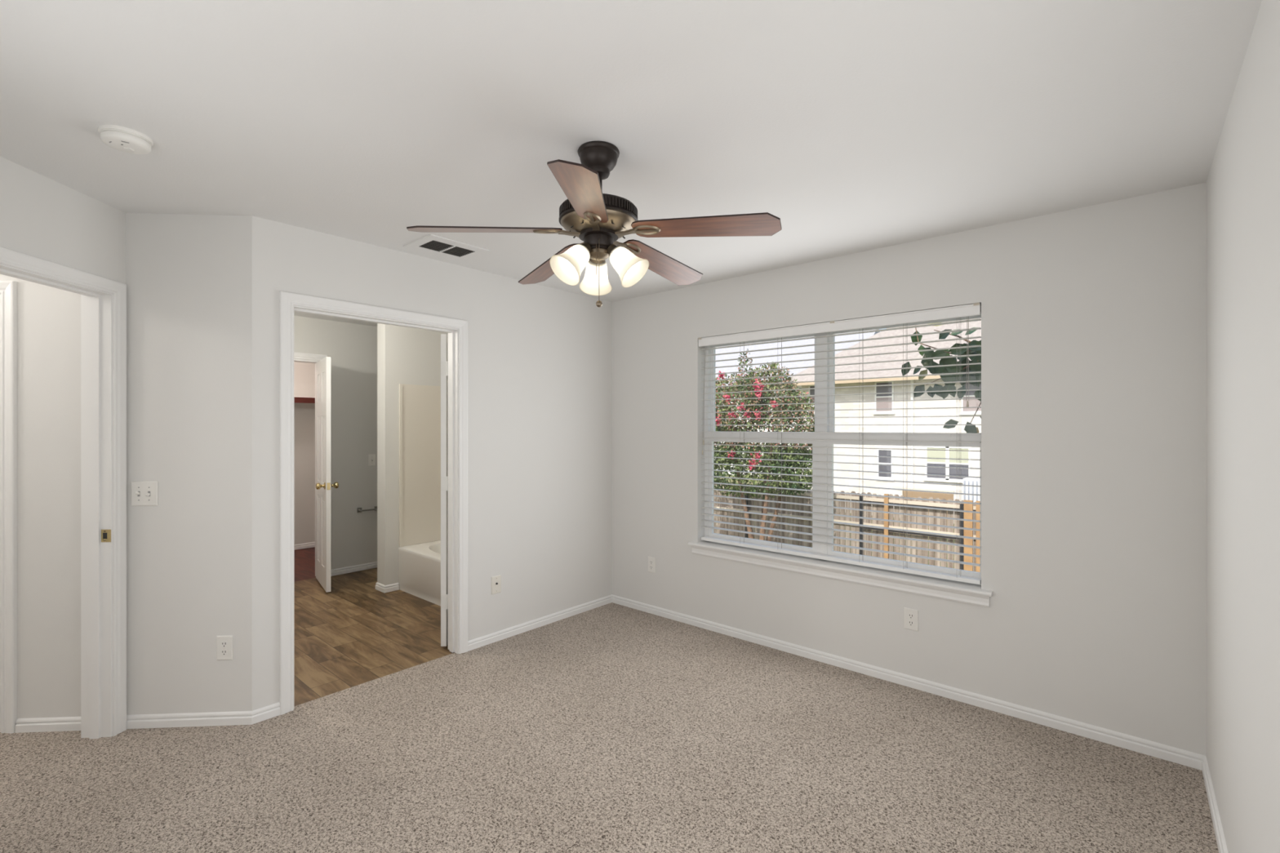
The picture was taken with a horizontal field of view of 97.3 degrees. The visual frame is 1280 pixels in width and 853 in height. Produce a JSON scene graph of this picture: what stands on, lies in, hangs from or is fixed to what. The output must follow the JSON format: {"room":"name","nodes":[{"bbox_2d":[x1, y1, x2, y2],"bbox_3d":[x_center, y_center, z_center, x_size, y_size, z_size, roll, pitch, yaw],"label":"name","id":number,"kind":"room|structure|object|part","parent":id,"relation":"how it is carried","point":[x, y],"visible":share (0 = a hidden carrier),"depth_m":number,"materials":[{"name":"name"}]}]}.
{"room":"empty bedroom","nodes":[
{"label":"empty bedroom","id":0,"kind":"room"},
{"bbox_2d":[0,156,125,284],"bbox_3d":[-2.452,0.207,2.056,0.115,2.440,1.220,0,0,-4],"label":"wall","id":1,"kind":"structure","parent":0,"point":[42,217],"depth_m":2.34,"materials":[{"name":"white paint"}]},
{"bbox_2d":[0,246,126,738],"bbox_3d":[-2.461,0.378,2.205,0.148,2.098,0.894,0,0,-4],"label":"door frame","id":2,"kind":"structure","parent":1,"relation":"attached to","point":[103,300],"depth_m":2.59,"materials":[{"name":"white paint"}]},
{"bbox_2d":[101,529,111,542],"bbox_3d":[-2.452,0.502,2.586,0.042,0.058,0.003,0,0,-4],"label":"strike plate","id":3,"kind":"object","parent":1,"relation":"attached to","point":[105,534],"visible":1,"depth_m":2.58,"materials":[{"name":"gold metal"}]},
{"bbox_2d":[0,213,252,719],"bbox_3d":[-3.252,0.232,2.670,2.773,2.490,0.115,0,0,-4],"label":"wall","id":4,"kind":"structure","parent":0,"point":[188,277],"depth_m":2.68,"materials":[{"name":"white paint"}]},
{"bbox_2d":[0,280,17,733],"bbox_3d":[-3.354,0.374,2.599,0.880,2.105,0.023,0,0,-4],"label":"door frame","id":5,"kind":"structure","parent":4,"relation":"attached to","point":[8,289],"depth_m":2.62,"materials":[{"name":"white paint"}]},
{"bbox_2d":[14,716,80,733],"bbox_3d":[-2.732,1.397,2.642,0.358,0.060,0.013,0,0,-4],"label":"baseboard","id":6,"kind":"structure","parent":4,"relation":"attached to","point":[65,723],"depth_m":2.63,"materials":[{"name":"white paint"}]},
{"bbox_2d":[131,481,158,506],"bbox_3d":[-2.350,0.319,2.663,0.119,0.116,0.022,0,0,-4],"label":"light switch","id":7,"kind":"object","parent":4,"relation":"attached to","point":[143,493],"visible":1,"depth_m":2.67,"materials":[{"name":"white plastic"}]},
{"bbox_2d":[126,711,252,728],"bbox_3d":[-2.147,1.397,2.682,0.578,0.060,0.013,0,0,-4],"label":"baseboard","id":8,"kind":"structure","parent":4,"relation":"attached to","point":[237,717],"depth_m":2.68,"materials":[{"name":"white paint"}]},
{"bbox_2d":[216,635,232,660],"bbox_3d":[-1.988,1.060,2.695,0.073,0.116,0.008,0,0,-4],"label":"power outlet","id":9,"kind":"object","parent":4,"relation":"attached to","point":[224,643],"visible":1,"depth_m":2.69,"materials":[{"name":"white plastic"}]},
{"bbox_2d":[220,648,227,656],"bbox_3d":[-1.988,1.079,2.693,0.034,0.034,0.002,0,0,-4],"label":"receptacle","id":10,"kind":"object","parent":9,"relation":"attached to","point":[224,652],"depth_m":2.69,"materials":[{"name":"grey plastic"}]},
{"bbox_2d":[220,640,227,648],"bbox_3d":[-1.988,1.040,2.693,0.034,0.034,0.002,0,0,-4],"label":"receptacle","id":11,"kind":"object","parent":9,"relation":"attached to","point":[224,644],"depth_m":2.69,"materials":[{"name":"grey plastic"}]},
{"bbox_2d":[251,702,279,724],"bbox_3d":[-1.824,1.397,2.745,0.013,0.060,0.120,0,0,41],"label":"baseboard","id":12,"kind":"structure","parent":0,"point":[271,711],"depth_m":2.74,"materials":[{"name":"white paint"}]},
{"bbox_2d":[293,361,315,550],"bbox_3d":[-3.687,0.232,5.875,1.530,2.490,2.400,0,0,41],"label":"wall","id":13,"kind":"structure","parent":0,"point":[304,372],"depth_m":6.59,"materials":[{"name":"white paint"}]},
{"bbox_2d":[293,395,315,403],"bbox_3d":[-4.057,-0.299,6.197,0.327,0.073,2.180,0,0,41],"label":"closet shelf","id":14,"kind":"object","parent":13,"relation":"attached to","point":[297,399],"visible":0.02,"depth_m":6.30,"materials":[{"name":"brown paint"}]},
{"bbox_2d":[293,542,315,550],"bbox_3d":[-4.176,1.397,6.301,0.013,0.060,2.200,0,0,41],"label":"baseboard","id":15,"kind":"structure","parent":13,"relation":"attached to","point":[311,544],"depth_m":6.59,"materials":[{"name":"white paint"}]},
{"bbox_2d":[293,315,377,576],"bbox_3d":[-3.090,0.232,5.308,0.115,2.490,2.470,0,0,41],"label":"wall","id":16,"kind":"structure","parent":0,"point":[352,348],"depth_m":5.51,"materials":[{"name":"white paint"}]},
{"bbox_2d":[293,351,327,576],"bbox_3d":[-3.251,0.374,5.110,0.133,2.105,0.722,0,0,41],"label":"door frame","id":17,"kind":"structure","parent":16,"relation":"attached to","point":[298,357],"depth_m":5.28,"materials":[{"name":"white paint"}]},
{"bbox_2d":[315,356,338,592],"bbox_3d":[-2.845,0.410,5.054,0.175,2.010,0.602,0,0,-37],"label":"door","id":18,"kind":"structure","parent":16,"relation":"in","point":[323,485],"depth_m":4.95,"materials":[{"name":"white paint"}]},
{"bbox_3d":[-2.744,0.512,4.836,0.070,0.062,0.062,0,0,-37],"label":"knob","id":19,"kind":"part","parent":18,"relation":"part of","materials":[{"name":"gold metal"}]},
{"bbox_3d":[-2.662,0.512,4.816,0.025,0.060,0.002,0,0,-37],"label":"latch plate","id":20,"kind":"part","parent":18,"relation":"part of","materials":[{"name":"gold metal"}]},
{"bbox_3d":[-2.660,0.512,4.900,0.070,0.062,0.062,0,0,-37],"label":"knob","id":21,"kind":"part","parent":18,"relation":"part of","materials":[{"name":"gold metal"}]},
{"bbox_2d":[330,561,377,576],"bbox_3d":[-2.630,1.397,5.739,0.013,0.060,1.015,0,0,41],"label":"baseboard","id":22,"kind":"structure","parent":16,"relation":"attached to","point":[371,565],"depth_m":5.53,"materials":[{"name":"white paint"}]},
{"bbox_2d":[356,506,377,512],"bbox_3d":[-2.698,0.827,5.616,0.071,0.044,0.214,0,0,41],"label":"paper holder","id":23,"kind":"object","parent":16,"relation":"attached to","point":[358,509],"visible":0.72,"depth_m":5.57,"materials":[{"name":"silver metal"}]},
{"bbox_2d":[368,453,375,466],"bbox_3d":[-2.690,0.337,5.662,0.022,0.116,0.073,0,0,41],"label":"light switch","id":24,"kind":"object","parent":16,"relation":"attached to","point":[371,458],"visible":1,"depth_m":5.66,"materials":[{"name":"white plastic"}]},
{"bbox_2d":[377,323,448,592],"bbox_3d":[-1.955,0.232,5.230,0.150,2.490,0.895,0,0,41],"label":"wall","id":25,"kind":"structure","parent":0,"point":[405,355],"depth_m":4.91,"materials":[{"name":"white paint"}]},
{"bbox_2d":[375,582,385,592],"bbox_3d":[-2.253,1.397,4.888,0.176,0.060,0.013,0,0,41],"label":"baseboard","id":26,"kind":"structure","parent":25,"relation":"attached to","point":[380,587],"depth_m":4.88,"materials":[{"name":"white paint"}]},
{"bbox_2d":[384,582,399,592],"bbox_3d":[-2.154,1.397,4.878,0.013,0.060,0.128,0,0,41],"label":"baseboard","id":27,"kind":"structure","parent":25,"relation":"attached to","point":[389,588],"depth_m":4.88,"materials":[{"name":"white paint"}]},
{"bbox_2d":[252,216,612,711],"bbox_3d":[-1.090,0.207,3.684,0.115,2.440,2.490,0,0,41],"label":"wall","id":28,"kind":"structure","parent":0,"point":[540,357],"depth_m":3.76,"materials":[{"name":"white paint"}]},
{"bbox_2d":[279,290,467,715],"bbox_3d":[-1.489,0.378,3.227,0.151,2.098,1.047,0,0,41],"label":"door frame","id":29,"kind":"structure","parent":28,"relation":"attached to","point":[290,303],"depth_m":3.16,"materials":[{"name":"white paint"}]},
{"bbox_2d":[440,333,448,646],"bbox_3d":[-1.268,0.410,3.846,0.175,2.010,0.462,0,0,-1],"label":"door","id":30,"kind":"structure","parent":28,"relation":"in","point":[444,337],"depth_m":3.62,"materials":[{"name":"white paint"}]},
{"bbox_2d":[491,574,501,594],"bbox_3d":[-0.952,1.052,3.743,0.015,0.116,0.073,0,0,41],"label":"outlet","id":31,"kind":"object","parent":28,"relation":"attached to","point":[495,580],"visible":1,"depth_m":3.74,"materials":[{"name":"white plastic"}]},
{"bbox_2d":[467,594,612,651],"bbox_3d":[-0.660,1.397,4.080,0.013,0.060,1.328,0,0,41],"label":"baseboard","id":32,"kind":"structure","parent":28,"relation":"attached to","point":[490,638],"depth_m":3.98,"materials":[{"name":"white paint"}]},
{"bbox_2d":[688,540,992,607],"bbox_3d":[1.088,0.871,3.467,1.865,0.084,0.131,0,0,41],"label":"window sill","id":33,"kind":"structure","parent":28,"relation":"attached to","point":[937,588],"depth_m":3.29,"materials":[{"name":"white paint"}]},
{"bbox_2d":[0,546,1218,852],"bbox_3d":[-2.326,1.457,2.711,7.540,0.060,5.582,0,0,41],"label":"floor","id":34,"kind":"structure","parent":0,"point":[611,727],"depth_m":2.38,"materials":[{"name":"beige carpet"}]},
{"bbox_2d":[398,540,440,606],"bbox_3d":[-1.285,1.243,4.717,1.531,0.376,0.771,0,0,41],"label":"bathtub","id":35,"kind":"object","parent":34,"relation":"on","point":[419,564],"visible":0.15,"depth_m":4.71,"materials":[{"name":"white ceramic"}]},
{"bbox_2d":[0,0,1262,326],"bbox_3d":[-2.374,-1.073,2.641,7.920,0.120,6.650,0,0,41],"label":"ceiling","id":36,"kind":"structure","parent":0,"point":[860,126],"depth_m":1.79,"materials":[{"name":"white paint"}]},
{"bbox_2d":[97,124,153,154],"bbox_3d":[-1.789,-0.991,1.961,0.142,0.044,0.142,0,0,41],"label":"smoke detector","id":37,"kind":"object","parent":36,"relation":"attached to","point":[122,139],"visible":1,"depth_m":1.93,"materials":[{"name":"white plastic"}]},
{"bbox_2d":[403,234,489,261],"bbox_3d":[-1.095,-1.009,3.198,0.300,0.008,0.360,0,0,41],"label":"ceiling vent","id":38,"kind":"object","parent":36,"relation":"in","point":[433,244],"visible":1,"depth_m":3.18,"materials":[{"name":"white metal"}]},
{"bbox_2d":[406,140,782,306],"bbox_3d":[-0.129,-0.720,2.110,1.260,0.587,1.219,0,0,41],"label":"ceiling fan","id":39,"kind":"object","parent":36,"relation":"hanging from","point":[598,219],"visible":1,"depth_m":2.00,"materials":[{"name":"brown wood"}]},
{"bbox_3d":[-0.533,-0.684,1.962,0.515,0.068,0.130,0,0,-16],"label":"blade","id":40,"kind":"part","parent":39,"relation":"part of","materials":[{"name":"brown wood"}]},
{"bbox_3d":[-0.373,-0.684,2.399,0.130,0.068,0.515,0,0,-34],"label":"blade","id":41,"kind":"part","parent":39,"relation":"part of","materials":[{"name":"brown wood"}]},
{"bbox_3d":[-0.248,-0.578,1.999,0.127,0.147,0.146,0,0,41],"label":"lamp shade","id":42,"kind":"part","parent":39,"relation":"part of","materials":[{"name":"white glass"}]},
{"bbox_3d":[-0.232,-0.595,2.007,0.053,0.069,0.067,0,0,41],"label":"bulb","id":43,"kind":"part","parent":39,"relation":"part of","materials":[{"name":"white glass"}]},
{"bbox_3d":[-0.166,-0.684,1.675,0.130,0.068,0.515,0,0,2],"label":"blade","id":44,"kind":"part","parent":39,"relation":"part of","materials":[{"name":"brown wood"}]},
{"bbox_3d":[-0.169,-0.578,2.196,0.140,0.147,0.134,0,0,41],"label":"lamp shade","id":45,"kind":"part","parent":39,"relation":"part of","materials":[{"name":"white glass"}]},
{"bbox_3d":[-0.156,-0.609,2.021,0.002,0.133,0.009,0,0,0],"label":"pull chain","id":46,"kind":"part","parent":39,"relation":"part of","materials":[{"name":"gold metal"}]},
{"bbox_3d":[-0.152,-0.728,2.071,0.278,0.043,0.278,0,0,41],"label":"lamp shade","id":47,"kind":"part","parent":39,"relation":"part of","materials":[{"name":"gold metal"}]},
{"bbox_3d":[-0.146,-0.438,2.011,0.023,0.024,0.023,0,0,41],"label":"chain knob","id":48,"kind":"part","parent":39,"relation":"part of","materials":[{"name":"gold metal"}]},
{"bbox_3d":[-0.034,-0.578,2.034,0.145,0.147,0.125,0,0,41],"label":"lamp shade","id":49,"kind":"part","parent":39,"relation":"part of","materials":[{"name":"white glass"}]},
{"bbox_3d":[0.092,-0.684,2.382,0.130,0.068,0.515,0,0,38],"label":"blade","id":50,"kind":"part","parent":39,"relation":"part of","materials":[{"name":"brown wood"}]},
{"bbox_3d":[0.220,-0.684,1.935,0.515,0.068,0.130,0,0,20],"label":"blade","id":51,"kind":"part","parent":39,"relation":"part of","materials":[{"name":"brown wood"}]},
{"bbox_2d":[714,328,879,477],"bbox_3d":[9.301,-1.473,38.728,13.700,9.200,9.200,0,0,41],"label":"sky","id":52,"kind":"structure","parent":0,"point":[863,335],"depth_m":36.38,"materials":[{"name":"white"}]},
{"bbox_2d":[612,182,1205,755],"bbox_3d":[-0.436,0.357,4.865,7.920,2.740,0.150,0,0,41],"label":"wall","id":53,"kind":"structure","parent":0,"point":[1093,317],"depth_m":2.73,"materials":[{"name":"white paint"}]},
{"bbox_2d":[648,556,655,573],"bbox_3d":[0.088,1.057,4.303,0.073,0.116,0.008,0,0,41],"label":"power outlet","id":54,"kind":"object","parent":53,"relation":"attached to","point":[651,561],"visible":1,"depth_m":4.30,"materials":[{"name":"white plastic"}]},
{"bbox_2d":[697,302,981,584],"bbox_3d":[1.101,0.092,3.477,1.748,1.446,0.086,0,0,41],"label":"window blind","id":55,"kind":"object","parent":53,"relation":"attached to","point":[974,309],"visible":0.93,"depth_m":3.34,"materials":[{"name":"white plastic"}]},
{"bbox_3d":[0.458,-0.213,4.004,0.027,0.760,0.007,0,0,7],"label":"tilt cord","id":56,"kind":"part","parent":55,"relation":"part of","materials":[{"name":"white fabric"}]},
{"bbox_3d":[0.914,0.102,3.660,0.014,1.390,0.054,0,0,41],"label":"ladder cord","id":57,"kind":"part","parent":55,"relation":"part of","materials":[{"name":"white fabric"}]},
{"bbox_3d":[1.111,0.804,3.489,1.740,0.022,0.052,0,0,41],"label":"rail","id":58,"kind":"part","parent":55,"relation":"part of","materials":[{"name":"white plastic"}]},
{"bbox_3d":[1.491,0.102,3.158,0.014,1.390,0.054,0,0,41],"label":"ladder cord","id":59,"kind":"part","parent":55,"relation":"part of","materials":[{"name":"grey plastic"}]},
{"bbox_3d":[1.699,-0.358,2.921,0.014,0.450,0.004,0,0,41],"label":"lift cord","id":60,"kind":"part","parent":55,"relation":"part of","materials":[{"name":"white fabric"}]},
{"bbox_2d":[704,305,981,585],"bbox_3d":[1.165,0.098,3.523,1.796,1.462,0.070,0,0,41],"label":"window","id":61,"kind":"structure","parent":53,"relation":"attached to","point":[709,424],"depth_m":3.51,"materials":[{"name":"white plastic"}]},
{"bbox_3d":[0.810,0.417,3.817,0.815,0.764,0.032,0,0,41],"label":"sash","id":62,"kind":"part","parent":61,"relation":"part of","materials":[{"name":"white plastic"}]},
{"bbox_3d":[0.830,-0.263,3.840,0.815,0.680,0.023,0,0,41],"label":"sash","id":63,"kind":"part","parent":61,"relation":"part of","materials":[{"name":"white plastic"}]},
{"bbox_3d":[1.491,0.417,3.224,0.851,0.764,0.032,0,0,41],"label":"sash","id":64,"kind":"part","parent":61,"relation":"part of","materials":[{"name":"white plastic"}]},
{"bbox_3d":[1.510,-0.263,3.246,0.851,0.680,0.023,0,0,41],"label":"sash","id":65,"kind":"part","parent":61,"relation":"part of","materials":[{"name":"white plastic"}]},
{"bbox_2d":[612,594,1204,770],"bbox_3d":[1.056,1.397,3.457,3.420,0.060,0.013,0,0,41],"label":"baseboard","id":66,"kind":"structure","parent":53,"relation":"attached to","point":[1193,760],"depth_m":2.94,"materials":[{"name":"white paint"}]},
{"bbox_2d":[903,607,918,631],"bbox_3d":[1.485,1.057,3.086,0.073,0.116,0.008,0,0,41],"label":"power outlet","id":67,"kind":"object","parent":53,"relation":"attached to","point":[910,615],"visible":1,"depth_m":3.08,"materials":[{"name":"white plastic"}]},
{"bbox_2d":[907,620,914,626],"bbox_3d":[1.483,1.077,3.084,0.034,0.034,0.002,0,0,41],"label":"receptacle","id":68,"kind":"object","parent":67,"relation":"attached to","point":[910,623],"depth_m":3.08,"materials":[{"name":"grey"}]},
{"bbox_2d":[907,613,914,619],"bbox_3d":[1.483,1.038,3.084,0.034,0.034,0.002,0,0,41],"label":"receptacle","id":69,"kind":"object","parent":67,"relation":"attached to","point":[910,615],"depth_m":3.08,"materials":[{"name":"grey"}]},
{"bbox_2d":[1205,0,1279,852],"bbox_3d":[1.160,0.357,0.821,0.200,2.740,3.850,0,0,41],"label":"wall","id":70,"kind":"structure","parent":0,"point":[1242,184],"depth_m":1.51,"materials":[{"name":"white paint"}]},
{"bbox_2d":[1201,755,1227,852],"bbox_3d":[1.129,1.397,0.948,0.013,0.060,3.700,0,0,41],"label":"baseboard","id":71,"kind":"structure","parent":70,"relation":"attached to","point":[1220,840],"depth_m":2.04,"materials":[{"name":"white paint"}]},
{"label":"outside","id":72,"kind":"structure","parent":0,"visible":0},
{"bbox_2d":[715,474,954,568],"bbox_3d":[20.936,3.227,32.672,85.000,0.200,69.840,0,0,41],"label":"lawn","id":73,"kind":"structure","parent":72,"point":[731,476],"depth_m":18.68,"materials":[{"name":"green plant"}]},
{"bbox_2d":[713,348,814,541],"bbox_3d":[1.784,0.832,10.776,3.546,4.595,1.668,0,0,41],"label":"crape myrtle","id":74,"kind":"object","parent":73,"relation":"on","point":[722,418],"visible":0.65,"depth_m":10.07,"materials":[{"name":"green plant"}]},
{"bbox_2d":[713,482,980,572],"bbox_3d":[3.566,2.182,11.174,15.063,1.890,0.122,0,0,41],"label":"wooden fence","id":75,"kind":"object","parent":73,"relation":"on","point":[968,507],"visible":0.12,"depth_m":10.46,"materials":[{"name":"beige wood"}]},
{"bbox_3d":[2.314,2.217,12.220,0.052,1.820,0.053,0,0,41],"label":"steel post","id":76,"kind":"part","parent":75,"relation":"part of","materials":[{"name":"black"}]},
{"bbox_3d":[3.552,1.847,11.205,15.000,0.060,0.039,0,0,41],"label":"rail","id":77,"kind":"part","parent":75,"relation":"part of","materials":[{"name":"beige wood"}]},
{"bbox_3d":[3.552,1.362,11.205,15.000,0.060,0.039,0,0,41],"label":"rail","id":78,"kind":"part","parent":75,"relation":"part of","materials":[{"name":"beige wood"}]},
{"bbox_3d":[4.165,2.217,10.607,0.052,1.820,0.053,0,0,41],"label":"steel post","id":79,"kind":"part","parent":75,"relation":"part of","materials":[{"name":"black metal"}]},
{"bbox_3d":[4.511,2.182,10.312,0.070,1.890,0.043,0,0,41],"label":"cedar post","id":80,"kind":"part","parent":75,"relation":"part of","materials":[{"name":"brown wood"}]},
{"bbox_3d":[5.431,2.217,9.503,0.052,1.820,0.053,0,0,41],"label":"steel post","id":81,"kind":"part","parent":75,"relation":"part of","materials":[{"name":"black metal"}]},
{"bbox_3d":[5.506,2.182,9.445,0.130,1.890,0.043,0,0,41],"label":"cedar post","id":82,"kind":"part","parent":75,"relation":"part of","materials":[{"name":"brown wood"}]},
{"bbox_3d":[5.646,2.182,9.323,0.140,1.890,0.043,0,0,41],"label":"cedar post","id":83,"kind":"part","parent":75,"relation":"part of","materials":[{"name":"brown wood"}]},
{"bbox_2d":[782,318,981,524],"bbox_3d":[14.593,-0.898,19.497,16.650,8.050,9.240,0,0,41],"label":"house","id":84,"kind":"structure","parent":73,"relation":"on","point":[928,379],"depth_m":19.44,"materials":[{"name":"cream painted siding"},{"name":"tan shingle"},{"name":"glass"}]},
{"bbox_3d":[6.614,-1.355,21.164,0.470,0.335,0.012,0,0,41],"label":"pane","id":85,"kind":"part","parent":84,"relation":"part of","materials":[{"name":"grey glass"}]},
{"bbox_3d":[8.474,-1.286,19.543,0.525,0.475,0.012,0,0,41],"label":"pane","id":86,"kind":"part","parent":84,"relation":"part of","materials":[{"name":"grey glass"}]},
{"bbox_3d":[8.473,-0.770,19.541,0.525,0.475,0.016,0,0,41],"label":"pane","id":87,"kind":"part","parent":84,"relation":"part of","materials":[{"name":"grey"}]},
{"bbox_3d":[8.495,1.040,19.524,0.420,0.445,0.012,0,0,41],"label":"pane","id":88,"kind":"part","parent":84,"relation":"part of","materials":[{"name":"grey glass"}]},
{"bbox_3d":[8.493,1.524,19.523,0.420,0.445,0.016,0,0,41],"label":"pane","id":89,"kind":"part","parent":84,"relation":"part of","materials":[{"name":"grey glass"}]},
{"bbox_3d":[9.714,0.934,18.462,0.555,0.475,0.012,0,0,41],"label":"pane","id":90,"kind":"part","parent":84,"relation":"part of","materials":[{"name":"yellow"}]},
{"bbox_3d":[9.713,1.450,18.460,0.555,0.475,0.016,0,0,41],"label":"pane","id":91,"kind":"part","parent":84,"relation":"part of","materials":[{"name":"grey glass"}]},
{"bbox_3d":[10.208,0.934,18.031,0.555,0.475,0.012,0,0,41],"label":"pane","id":92,"kind":"part","parent":84,"relation":"part of","materials":[{"name":"yellow glass"}]},
{"bbox_3d":[10.207,1.450,18.030,0.555,0.475,0.016,0,0,41],"label":"pane","id":93,"kind":"part","parent":84,"relation":"part of","materials":[{"name":"grey glass"}]},
{"bbox_3d":[10.653,-0.713,17.641,0.950,0.460,0.016,0,0,41],"label":"pane","id":94,"kind":"part","parent":84,"relation":"part of","materials":[{"name":"grey"}]},
{"bbox_3d":[10.655,-1.213,17.642,0.950,0.460,0.012,0,0,41],"label":"pane","id":95,"kind":"part","parent":84,"relation":"part of","materials":[{"name":"grey glass"}]},
{"bbox_2d":[901,488,954,528],"bbox_3d":[8.863,2.537,17.375,1.480,1.180,0.070,0,0,41],"label":"fence","id":96,"kind":"object","parent":73,"relation":"on","point":[906,493],"visible":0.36,"depth_m":17.34,"materials":[{"name":"brown wood"}]},
{"bbox_3d":[8.863,1.967,17.375,1.480,0.040,0.070,0,0,41],"label":"cap rail","id":97,"kind":"part","parent":96,"relation":"part of","materials":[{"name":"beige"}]},
{"bbox_2d":[901,322,981,433],"bbox_3d":[3.685,0.252,3.678,3.139,5.758,2.150,0,0,41],"label":"shade tree","id":98,"kind":"object","parent":73,"relation":"on","point":[975,350],"visible":0.14,"depth_m":3.83,"materials":[{"name":"green plant"}]},
{"bbox_2d":[963,477,980,502],"bbox_3d":[7.068,2.107,11.739,0.520,2.040,0.425,0,0,41],"label":"railing","id":99,"kind":"object","parent":73,"relation":"on","point":[966,481],"visible":0.2,"depth_m":11.66,"materials":[{"name":"white"}]},
{"bbox_3d":[-1.385,0.232,5.393,2.575,2.490,0.100,0,0,41],"label":"wall","id":100,"kind":"structure","parent":0,"visible":0},
{"bbox_2d":[399,383,440,546],"bbox_3d":[-1.281,0.341,4.722,1.531,1.427,0.772,0,0,41],"label":"tub surround","id":101,"kind":"object","parent":100,"relation":"attached to","point":[420,406],"visible":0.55,"depth_m":5.07,"materials":[{"name":"beige plastic"}]}
]}

